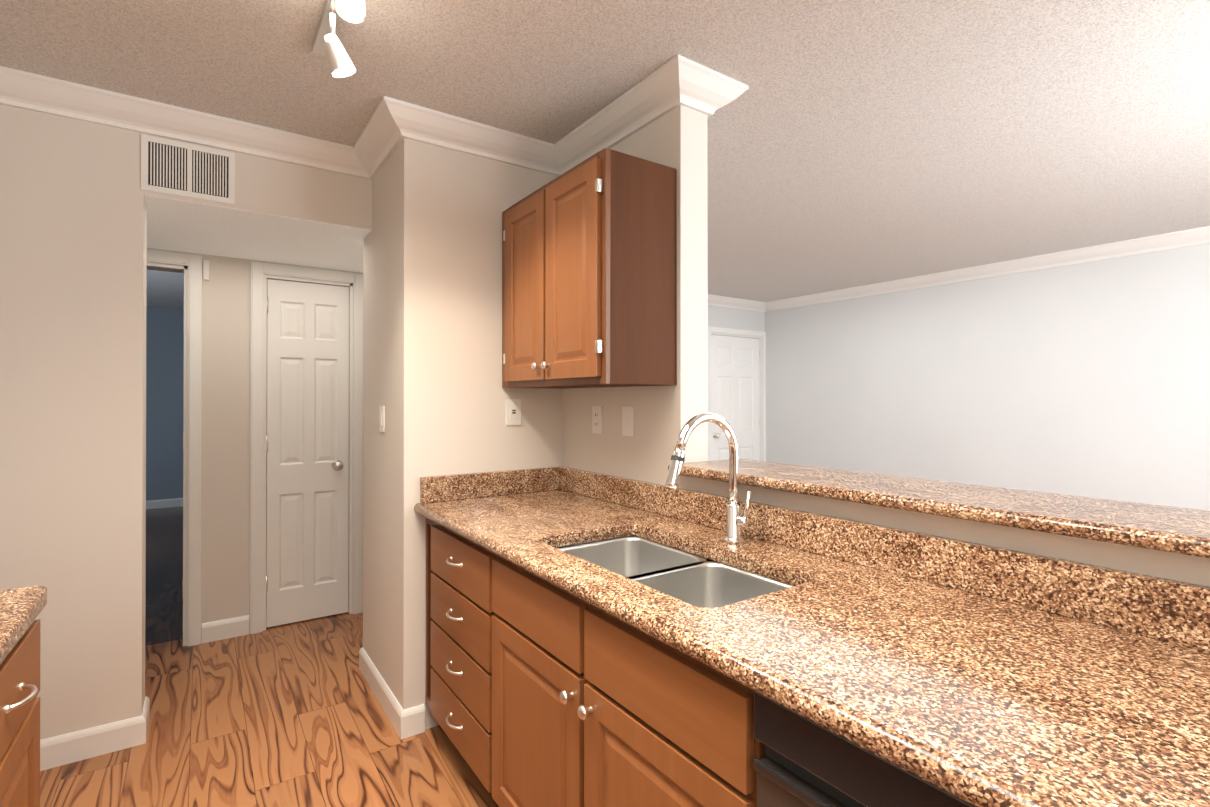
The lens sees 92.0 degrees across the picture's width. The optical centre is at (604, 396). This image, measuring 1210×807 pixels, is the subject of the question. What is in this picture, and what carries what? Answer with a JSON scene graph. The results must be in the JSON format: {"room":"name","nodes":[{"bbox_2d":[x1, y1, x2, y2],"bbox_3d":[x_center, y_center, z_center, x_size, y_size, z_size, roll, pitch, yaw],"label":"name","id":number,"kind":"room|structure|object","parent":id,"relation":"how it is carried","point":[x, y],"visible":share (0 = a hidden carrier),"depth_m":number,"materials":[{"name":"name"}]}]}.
{"room":"kitchen","nodes":[
{"label":"kitchen","id":0,"kind":"room"},
{"bbox_2d":[146,306,183,500],"bbox_3d":[-5.302,0.130,7.222,3.270,2.440,0.120,0,0,-35],"label":"wall","id":1,"kind":"structure","parent":0,"point":[164,389],"depth_m":7.09,"materials":[{"name":"paint"}]},
{"bbox_2d":[146,498,182,509],"bbox_3d":[-5.260,1.298,7.165,3.280,0.105,0.014,0,0,-35],"label":"baseboard","id":2,"kind":"structure","parent":1,"relation":"attached to","point":[163,503],"depth_m":7.09,"materials":[{"name":"white wood"}]},
{"bbox_2d":[147,248,362,642],"bbox_3d":[-2.709,0.114,3.191,2.960,2.440,0.620,0,0,-35],"label":"wall","id":3,"kind":"structure","parent":0,"point":[225,487],"depth_m":3.24,"materials":[{"name":"beige paint"}]},
{"bbox_2d":[147,250,362,645],"bbox_3d":[-2.241,0.285,3.197,1.782,2.099,0.141,0,0,-35],"label":"door frame","id":4,"kind":"structure","parent":3,"relation":"attached to","point":[189,266],"depth_m":3.30,"materials":[{"name":"white wood"}]},
{"bbox_2d":[266,279,348,627],"bbox_3d":[-1.756,0.324,3.467,0.445,2.003,0.100,0,0,-35],"label":"closet door","id":5,"kind":"structure","parent":3,"relation":"in","point":[307,473],"depth_m":3.47,"materials":[{"name":"white painted wood"},{"name":"brushed nickel"}]},
{"bbox_2d":[144,194,370,272],"bbox_3d":[-2.252,-0.944,2.533,2.960,0.330,0.989,0,0,-35],"label":"ceiling","id":6,"kind":"structure","parent":0,"point":[188,226],"depth_m":2.82,"materials":[{"name":"white paint"}]},
{"bbox_2d":[40,507,498,806],"bbox_3d":[-0.682,1.379,4.378,7.650,0.080,10.600,0,0,-35],"label":"floor","id":7,"kind":"structure","parent":0,"point":[293,714],"depth_m":2.30,"materials":[{"name":"wood"}]},
{"bbox_2d":[0,619,39,806],"bbox_3d":[-1.346,0.890,0.912,0.600,0.870,0.488,0,0,-35],"label":"base cabinet","id":8,"kind":"object","parent":7,"relation":"on","point":[19,728],"visible":0.77,"depth_m":1.08,"materials":[{"name":"brown wood"}]},
{"bbox_2d":[0,586,46,664],"bbox_3d":[-0.812,0.380,0.091,0.677,0.142,2.485,0,0,-35],"label":"countertop","id":9,"kind":"structure","parent":8,"relation":"on","point":[21,608],"depth_m":1.15,"materials":[{"name":"stone"}]},
{"bbox_2d":[425,518,480,780],"bbox_3d":[-0.287,0.895,2.205,0.600,0.870,0.704,0,0,-35],"label":"base cabinet","id":10,"kind":"object","parent":7,"relation":"on","point":[453,562],"depth_m":2.01,"materials":[{"name":"brown wood"}]},
{"bbox_2d":[481,536,765,806],"bbox_3d":[0.184,0.892,1.523,0.600,0.870,1.040,0,0,-35],"label":"base cabinet","id":11,"kind":"object","parent":7,"relation":"on","point":[539,692],"depth_m":1.30,"materials":[{"name":"brown wood"}]},
{"bbox_2d":[414,466,1209,806],"bbox_3d":[0.386,0.385,1.254,0.679,0.142,3.037,0,0,-35],"label":"countertop","id":12,"kind":"structure","parent":11,"relation":"on","point":[978,674],"depth_m":1.00,"materials":[{"name":"stone"}]},
{"bbox_2d":[558,536,792,607],"bbox_3d":[0.145,0.563,1.535,0.402,0.208,0.747,0,0,-35],"label":"sink bowl","id":13,"kind":"object","parent":12,"relation":"attached to","point":[693,579],"visible":0.15,"depth_m":1.60,"materials":[{"name":"silver metal"}]},
{"bbox_2d":[665,412,750,543],"bbox_3d":[0.287,0.230,1.616,0.286,0.373,0.085,0,0,-35],"label":"faucet","id":14,"kind":"object","parent":12,"relation":"on","point":[736,521],"visible":1,"depth_m":1.66,"materials":[{"name":"silver metal"}]},
{"bbox_2d":[754,691,972,806],"bbox_3d":[0.644,0.891,0.840,0.592,0.863,0.602,0,0,-35],"label":"dishwasher","id":15,"kind":"object","parent":7,"relation":"on","point":[805,762],"visible":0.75,"depth_m":0.83,"materials":[{"name":"grey"}]},
{"bbox_2d":[0,104,1209,739],"bbox_3d":[0.470,0.111,2.554,7.470,2.440,6.120,0,0,-35],"label":"wall","id":16,"kind":"structure","parent":0,"point":[72,344],"depth_m":2.41,"materials":[{"name":"beige paint"}]},
{"bbox_2d":[40,707,149,770],"bbox_3d":[-2.072,1.277,2.038,0.744,0.105,0.014,0,0,-35],"label":"baseboard","id":17,"kind":"structure","parent":16,"relation":"attached to","point":[68,748],"depth_m":2.16,"materials":[{"name":"white wood"}]},
{"bbox_2d":[143,696,149,706],"bbox_3d":[-2.539,1.276,1.939,1.624,0.105,0.014,0,0,-35],"label":"baseboard","id":18,"kind":"structure","parent":16,"relation":"attached to","point":[147,701],"depth_m":2.36,"materials":[{"name":"white wood"}]},
{"bbox_2d":[0,66,374,179],"bbox_3d":[-1.674,-1.064,2.269,1.490,0.092,0.102,0,0,-35],"label":"crown molding","id":19,"kind":"structure","parent":16,"relation":"attached to","point":[18,88],"depth_m":2.24,"materials":[{"name":"white wood"}]},
{"bbox_2d":[141,134,234,204],"bbox_3d":[-1.659,-0.904,2.334,0.305,0.212,0.009,0,0,-35],"label":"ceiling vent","id":20,"kind":"object","parent":16,"relation":"in","point":[171,167],"visible":1,"depth_m":2.33,"materials":[{"name":"white metal"}]},
{"bbox_2d":[348,117,399,174],"bbox_3d":[-0.948,-1.063,2.437,0.102,0.092,0.390,0,0,-35],"label":"crown molding","id":21,"kind":"structure","parent":16,"relation":"attached to","point":[368,155],"depth_m":2.54,"materials":[{"name":"white wood"}]},
{"bbox_2d":[379,406,384,431],"bbox_3d":[-0.976,0.096,2.553,0.010,0.114,0.070,0,0,-35],"label":"light switch","id":22,"kind":"object","parent":16,"relation":"attached to","point":[382,420],"visible":1,"depth_m":2.54,"materials":[{"name":"white plastic"}]},
{"bbox_2d":[359,647,411,738],"bbox_3d":[-0.990,1.279,2.575,0.024,0.105,0.728,0,0,-35],"label":"baseboard","id":23,"kind":"structure","parent":16,"relation":"attached to","point":[400,719],"depth_m":2.45,"materials":[{"name":"white wood"}]},
{"bbox_2d":[372,96,551,172],"bbox_3d":[-0.551,-1.063,2.400,0.712,0.092,0.102,0,0,-35],"label":"crown molding","id":24,"kind":"structure","parent":16,"relation":"attached to","point":[394,120],"depth_m":2.36,"materials":[{"name":"white wood"}]},
{"bbox_2d":[506,399,520,424],"bbox_3d":[-0.399,0.066,2.555,0.070,0.114,0.008,0,0,-35],"label":"outlet","id":25,"kind":"object","parent":16,"relation":"attached to","point":[513,411],"visible":1,"depth_m":2.55,"materials":[{"name":"white plastic"}]},
{"bbox_2d":[502,148,676,388],"bbox_3d":[-0.117,-0.420,2.275,0.353,0.763,0.791,0,0,-35],"label":"upper cabinet","id":26,"kind":"object","parent":16,"relation":"attached to","point":[589,272],"visible":1,"depth_m":2.00,"materials":[{"name":"brown wood"}]},
{"bbox_2d":[592,406,602,433],"bbox_3d":[-0.033,0.096,2.456,0.008,0.114,0.070,0,0,-35],"label":"outlet","id":27,"kind":"object","parent":16,"relation":"attached to","point":[597,419],"visible":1,"depth_m":2.45,"materials":[{"name":"white plastic"}]},
{"bbox_2d":[622,407,633,435],"bbox_3d":[0.088,0.095,2.279,0.010,0.114,0.070,0,0,-35],"label":"light switch","id":28,"kind":"object","parent":16,"relation":"attached to","point":[627,421],"visible":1,"depth_m":2.27,"materials":[{"name":"white plastic"}]},
{"bbox_2d":[544,55,711,175],"bbox_3d":[0.025,-1.064,2.305,0.112,0.092,0.912,0,0,-35],"label":"crown molding","id":29,"kind":"structure","parent":16,"relation":"attached to","point":[646,101],"depth_m":2.15,"materials":[{"name":"white wood"}]},
{"bbox_2d":[692,73,747,117],"bbox_3d":[-0.396,-1.060,3.314,0.102,0.092,3.052,0,0,-35],"label":"crown molding","id":30,"kind":"structure","parent":16,"relation":"attached to","point":[725,89],"depth_m":2.07,"materials":[{"name":"white wood"}]},
{"bbox_2d":[711,335,760,460],"bbox_3d":[1.496,0.329,6.611,0.805,2.018,0.100,0,0,-35],"label":"entry door","id":31,"kind":"structure","parent":16,"relation":"in","point":[735,383],"depth_m":6.63,"materials":[{"name":"white wood"}]},
{"bbox_2d":[708,294,763,310],"bbox_3d":[0.236,-1.050,5.689,3.840,0.092,0.102,0,0,-35],"label":"crown molding","id":32,"kind":"structure","parent":16,"relation":"attached to","point":[715,300],"depth_m":6.52,"materials":[{"name":"white wood"}]},
{"bbox_2d":[708,326,765,461],"bbox_3d":[1.463,0.292,6.652,0.964,2.115,0.141,0,0,-35],"label":"door frame","id":33,"kind":"structure","parent":16,"relation":"attached to","point":[761,335],"depth_m":6.83,"materials":[{"name":"white wood"}]},
{"bbox_2d":[668,459,1209,557],"bbox_3d":[1.072,0.242,1.053,0.345,0.032,2.527,0,0,-35],"label":"bar","id":34,"kind":"object","parent":16,"relation":"on","point":[1180,530],"visible":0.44,"depth_m":1.25,"materials":[{"name":"stone"}]},
{"bbox_2d":[760,226,1209,311],"bbox_3d":[3.421,-1.055,4.558,0.102,0.092,5.580,0,0,-35],"label":"crown molding","id":35,"kind":"structure","parent":16,"relation":"attached to","point":[1196,236],"depth_m":4.69,"materials":[{"name":"white wood"}]},
{"bbox_2d":[0,0,1209,308],"bbox_3d":[-0.682,-1.141,4.388,7.650,0.080,10.600,0,0,-35],"label":"ceiling","id":36,"kind":"structure","parent":0,"point":[856,142],"depth_m":2.13,"materials":[{"name":"white paint"}]},
{"bbox_2d":[312,0,365,77],"bbox_3d":[-0.480,-1.015,1.247,0.106,0.197,1.500,0,0,-35],"label":"track spotlight","id":37,"kind":"object","parent":36,"relation":"attached to","point":[329,42],"visible":1,"depth_m":1.64,"materials":[{"name":"white metal"}]}
]}

